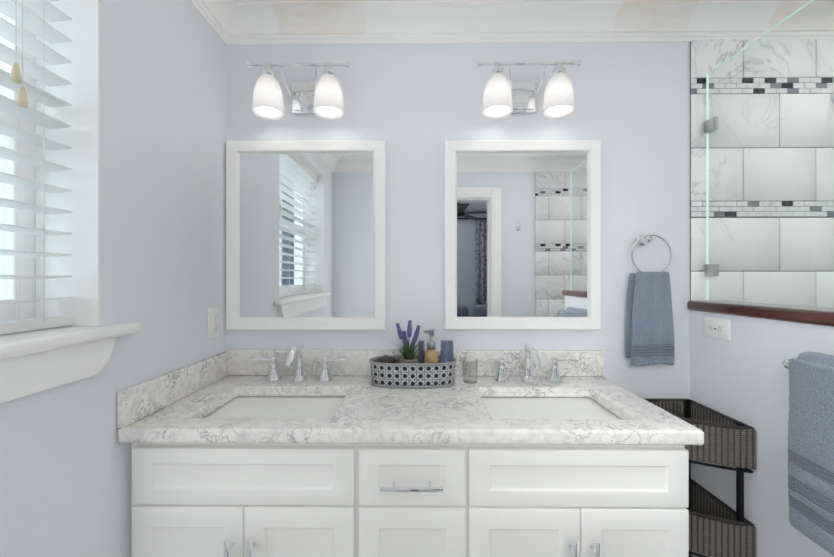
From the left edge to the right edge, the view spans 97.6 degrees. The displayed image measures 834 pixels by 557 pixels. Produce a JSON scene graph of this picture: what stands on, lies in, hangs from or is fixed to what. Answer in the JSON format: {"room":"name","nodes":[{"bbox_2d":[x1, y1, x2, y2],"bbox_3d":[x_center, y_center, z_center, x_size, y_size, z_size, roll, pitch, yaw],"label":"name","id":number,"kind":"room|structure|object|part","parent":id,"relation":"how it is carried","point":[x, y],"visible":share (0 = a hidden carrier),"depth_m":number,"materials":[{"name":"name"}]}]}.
{"room":"bathroom","nodes":[
{"label":"bathroom","id":0,"kind":"room"},
{"bbox_2d":[0,0,225,556],"bbox_3d":[-0.933,0.100,0.591,0.250,2.380,2.370,0,0,1],"label":"wall","id":1,"kind":"structure","parent":0,"point":[65,473],"depth_m":1.03,"materials":[{"name":"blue paint"}]},
{"bbox_2d":[0,0,98,325],"bbox_3d":[-0.909,-0.375,0.440,0.200,0.990,0.970,0,0,1],"label":"window","id":2,"kind":"structure","parent":1,"relation":"in","point":[80,179],"depth_m":0.92,"materials":[{"name":"white paint"}]},
{"bbox_2d":[0,0,71,333],"bbox_3d":[-0.888,-0.376,0.440,0.072,0.984,0.946,0,0,1],"label":"window blind slats","id":3,"kind":"object","parent":2,"relation":"attached to","point":[15,35],"visible":1,"depth_m":0.84,"materials":[{"name":"white plastic"}]},
{"bbox_3d":[-0.892,-0.355,0.440,0.065,0.910,0.808,0,0,1],"label":"blind cord","id":4,"kind":"part","parent":3,"relation":"part of","materials":[{"name":"white fabric"}]},
{"bbox_2d":[0,337,114,402],"bbox_3d":[-0.798,0.193,0.439,0.022,0.085,1.010,0,0,1],"label":"trim","id":5,"kind":"structure","parent":1,"relation":"attached to","point":[25,375],"depth_m":0.78,"materials":[{"name":"white paint"}]},
{"bbox_2d":[0,322,140,358],"bbox_3d":[-0.866,0.135,0.440,0.204,0.030,1.140,0,0,1],"label":"window sill","id":6,"kind":"structure","parent":1,"relation":"attached to","point":[15,344],"depth_m":0.80,"materials":[{"name":"white paint"}]},
{"bbox_2d":[117,351,228,426],"bbox_3d":[-0.789,0.351,1.237,0.020,0.097,0.528,0,0,1],"label":"backsplash","id":7,"kind":"structure","parent":1,"relation":"attached to","point":[137,401],"depth_m":1.14,"materials":[{"name":"white stone"}]},
{"bbox_2d":[189,0,236,43],"bbox_3d":[-0.760,-1.033,0.589,0.096,0.114,1.870,0,0,1],"label":"crown molding","id":8,"kind":"structure","parent":1,"relation":"attached to","point":[216,15],"depth_m":1.41,"materials":[{"name":"white paint"}]},
{"bbox_2d":[208,307,218,338],"bbox_3d":[-0.795,0.172,1.429,0.008,0.118,0.072,0,0,1],"label":"light switch","id":9,"kind":"object","parent":1,"relation":"attached to","point":[211,311],"depth_m":1.42,"materials":[{"name":"white plastic"}]},
{"bbox_2d":[226,42,689,398],"bbox_3d":[0.652,0.100,1.635,3.400,2.380,0.250,0,0,1],"label":"wall","id":10,"kind":"structure","parent":0,"point":[415,106],"depth_m":1.51,"materials":[{"name":"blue paint"}]},
{"bbox_2d":[247,60,349,119],"bbox_3d":[-0.459,-0.742,1.438,0.394,0.202,0.164,0,0,1],"label":"sconce","id":11,"kind":"object","parent":10,"relation":"attached to","point":[322,97],"visible":1,"depth_m":1.41,"materials":[{"name":"white glass"}]},
{"bbox_3d":[-0.459,-0.789,1.446,0.394,0.107,0.112,0,0,1],"label":"arm","id":12,"kind":"part","parent":11,"relation":"part of"},
{"bbox_3d":[-0.458,-0.750,1.510,0.120,0.132,0.021,0,0,1],"label":"plate","id":13,"kind":"part","parent":11,"relation":"part of","materials":[{"name":"silver metal"}]},
{"bbox_2d":[226,140,385,329],"bbox_3d":[-0.458,-0.177,1.508,0.657,0.780,0.024,0,0,1],"label":"mirror","id":14,"kind":"object","parent":10,"relation":"attached to","point":[305,235],"visible":0.98,"depth_m":1.51,"materials":[{"name":"white paint"}]},
{"bbox_2d":[225,350,603,374],"bbox_3d":[-0.017,0.348,1.505,1.560,0.103,0.020,0,0,1],"label":"backsplash","id":15,"kind":"structure","parent":10,"relation":"attached to","point":[357,362],"depth_m":1.50,"materials":[{"name":"white stone"}]},
{"bbox_2d":[444,140,600,329],"bbox_3d":[0.432,-0.177,1.500,0.638,0.775,0.024,0,0,1],"label":"mirror","id":16,"kind":"object","parent":10,"relation":"attached to","point":[522,234],"visible":0.98,"depth_m":1.50,"materials":[{"name":"white paint"}]},
{"bbox_2d":[476,59,580,118],"bbox_3d":[0.428,-0.742,1.430,0.394,0.202,0.164,0,0,1],"label":"sconce","id":17,"kind":"object","parent":10,"relation":"attached to","point":[503,96],"visible":1,"depth_m":1.40,"materials":[{"name":"white glass"}]},
{"bbox_3d":[0.429,-0.750,1.501,0.120,0.132,0.021,0,0,1],"label":"plate","id":18,"kind":"part","parent":17,"relation":"part of","materials":[{"name":"silver metal"}]},
{"bbox_3d":[0.428,-0.789,1.438,0.394,0.107,0.112,0,0,1],"label":"arm","id":19,"kind":"part","parent":17,"relation":"part of"},
{"bbox_2d":[225,0,833,44],"bbox_3d":[0.650,-1.033,1.462,2.900,0.114,0.096,0,0,1],"label":"ceiling","id":20,"kind":"structure","parent":10,"relation":"attached to","point":[266,22],"depth_m":1.48,"materials":[{"name":"paint"}]},
{"bbox_2d":[625,234,674,365],"bbox_3d":[0.934,0.083,1.470,0.175,0.531,0.074,0,0,1],"label":"towel ring","id":21,"kind":"object","parent":10,"relation":"attached to","point":[649,334],"visible":1,"depth_m":1.44,"materials":[{"name":"blue fabric"}]},
{"bbox_2d":[690,39,833,307],"bbox_3d":[1.608,0.101,1.496,0.965,2.376,0.007,0,0,1],"label":"wall tile","id":22,"kind":"structure","parent":10,"relation":"attached to","point":[707,56],"depth_m":1.49,"materials":[{"name":"tile"}]},
{"bbox_2d":[690,78,833,216],"bbox_3d":[1.608,-0.537,1.496,0.965,0.567,0.006,0,0,1],"label":"wall tile","id":23,"kind":"structure","parent":10,"relation":"attached to","point":[699,87],"depth_m":1.50,"materials":[{"name":"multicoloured tile"}]},
{"bbox_2d":[690,310,833,556],"bbox_3d":[1.184,0.710,0.840,0.130,1.160,1.330,0,0,1],"label":"wall","id":24,"kind":"structure","parent":0,"point":[742,375],"depth_m":1.20,"materials":[{"name":"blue paint"}]},
{"bbox_2d":[704,317,729,340],"bbox_3d":[1.119,0.186,1.366,0.008,0.074,0.118,0,0,1],"label":"outlet","id":25,"kind":"object","parent":24,"relation":"attached to","point":[716,328],"visible":1,"depth_m":1.36,"materials":[{"name":"white plastic"}]},
{"bbox_2d":[687,301,833,326],"bbox_3d":[1.183,0.110,0.830,0.162,0.040,1.349,0,0,1],"label":"ledge","id":26,"kind":"object","parent":24,"relation":"on","point":[821,316],"depth_m":1.16,"materials":[{"name":"brown wood"}]},
{"bbox_2d":[706,0,833,309],"bbox_3d":[1.183,-0.373,0.815,0.010,0.924,1.359,0,0,1],"label":"glass wall","id":27,"kind":"structure","parent":26,"relation":"on","point":[707,178],"depth_m":1.27,"materials":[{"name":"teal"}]},
{"bbox_2d":[782,352,833,555],"bbox_3d":[1.061,0.439,0.725,0.112,0.489,0.666,0,0,1],"label":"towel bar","id":28,"kind":"object","parent":24,"relation":"attached to","point":[811,450],"visible":1,"depth_m":0.94,"materials":[{"name":"blue fabric"}]},
{"bbox_3d":[0.643,1.340,0.640,3.400,0.100,2.240,0,0,1],"label":"floor","id":29,"kind":"structure","parent":0,"visible":0},
{"bbox_2d":[118,439,703,556],"bbox_3d":[-0.027,0.866,1.232,1.524,0.847,0.566,0,0,1],"label":"bathroom vanity","id":30,"kind":"object","parent":29,"relation":"on","point":[297,451],"depth_m":0.99,"materials":[{"name":"white paint"}]},
{"bbox_2d":[117,375,703,442],"bbox_3d":[-0.019,0.420,1.239,1.560,0.040,0.551,0,0,1],"label":"countertop","id":31,"kind":"structure","parent":30,"relation":"on","point":[369,411],"depth_m":1.03,"materials":[{"name":"white stone"}]},
{"bbox_2d":[205,391,348,418],"bbox_3d":[-0.457,0.517,1.201,0.485,0.177,0.364,0,0,1],"label":"sink","id":32,"kind":"object","parent":31,"relation":"in","point":[279,404],"depth_m":1.28,"materials":[{"name":"white ceramic"}]},
{"bbox_2d":[249,343,344,386],"bbox_3d":[-0.462,0.327,1.389,0.361,0.144,0.164,0,0,1],"label":"faucet","id":33,"kind":"object","parent":31,"relation":"on","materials":[{"name":"silver metal"}]},
{"bbox_2d":[369,320,456,388],"bbox_3d":[-0.015,0.280,1.409,0.333,0.238,0.196,0,0,1],"label":"tray","id":34,"kind":"object","parent":31,"relation":"on","point":[408,368],"visible":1,"depth_m":1.34,"materials":[{"name":"wicker"}]},
{"bbox_2d":[376,355,395,362],"bbox_3d":[-0.118,0.343,1.395,0.076,0.100,0.076,0,0,1],"label":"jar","id":35,"kind":"object","parent":34,"relation":"on","point":[383,359],"depth_m":1.37,"materials":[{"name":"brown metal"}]},
{"bbox_2d":[389,320,427,359],"bbox_3d":[-0.018,0.238,1.409,0.206,0.153,0.196,0,0,1],"label":"plant","id":36,"kind":"object","parent":34,"relation":"on","point":[407,353],"depth_m":1.40,"materials":[{"name":"purple plant"}]},
{"bbox_2d":[399,356,418,362],"bbox_3d":[-0.032,0.348,1.399,0.076,0.089,0.076,0,0,1],"label":"pot","id":37,"kind":"object","parent":34,"relation":"on","point":[404,359],"depth_m":1.38,"materials":[{"name":"white ceramic"}]},
{"bbox_2d":[462,358,477,383],"bbox_3d":[0.205,0.357,1.413,0.062,0.085,0.062,0,0,1],"label":"glass tumbler","id":38,"kind":"object","parent":31,"relation":"on","point":[473,367],"visible":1,"depth_m":1.39,"materials":[{"name":"clear glass"}]},
{"bbox_2d":[481,343,576,386],"bbox_3d":[0.433,0.327,1.380,0.361,0.144,0.164,0,0,1],"label":"faucet","id":39,"kind":"object","parent":31,"relation":"on","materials":[{"name":"silver metal"}]},
{"bbox_2d":[477,391,624,418],"bbox_3d":[0.426,0.517,1.193,0.479,0.177,0.364,0,0,1],"label":"sink","id":40,"kind":"object","parent":31,"relation":"in","point":[499,404],"depth_m":1.26,"materials":[{"name":"white ceramic"}]},
{"bbox_2d":[645,399,755,556],"bbox_3d":[0.944,0.890,1.353,0.351,0.800,0.301,0,0,1],"label":"corner shelf","id":41,"kind":"object","parent":29,"relation":"on","point":[718,527],"visible":0.44,"depth_m":1.25,"materials":[{"name":"grey wicker"}]},
{"bbox_3d":[0.947,0.890,1.355,0.337,0.800,0.289,0,0,1],"label":"frame","id":42,"kind":"part","parent":41,"relation":"part of","materials":[{"name":"grey metal"}]}
]}

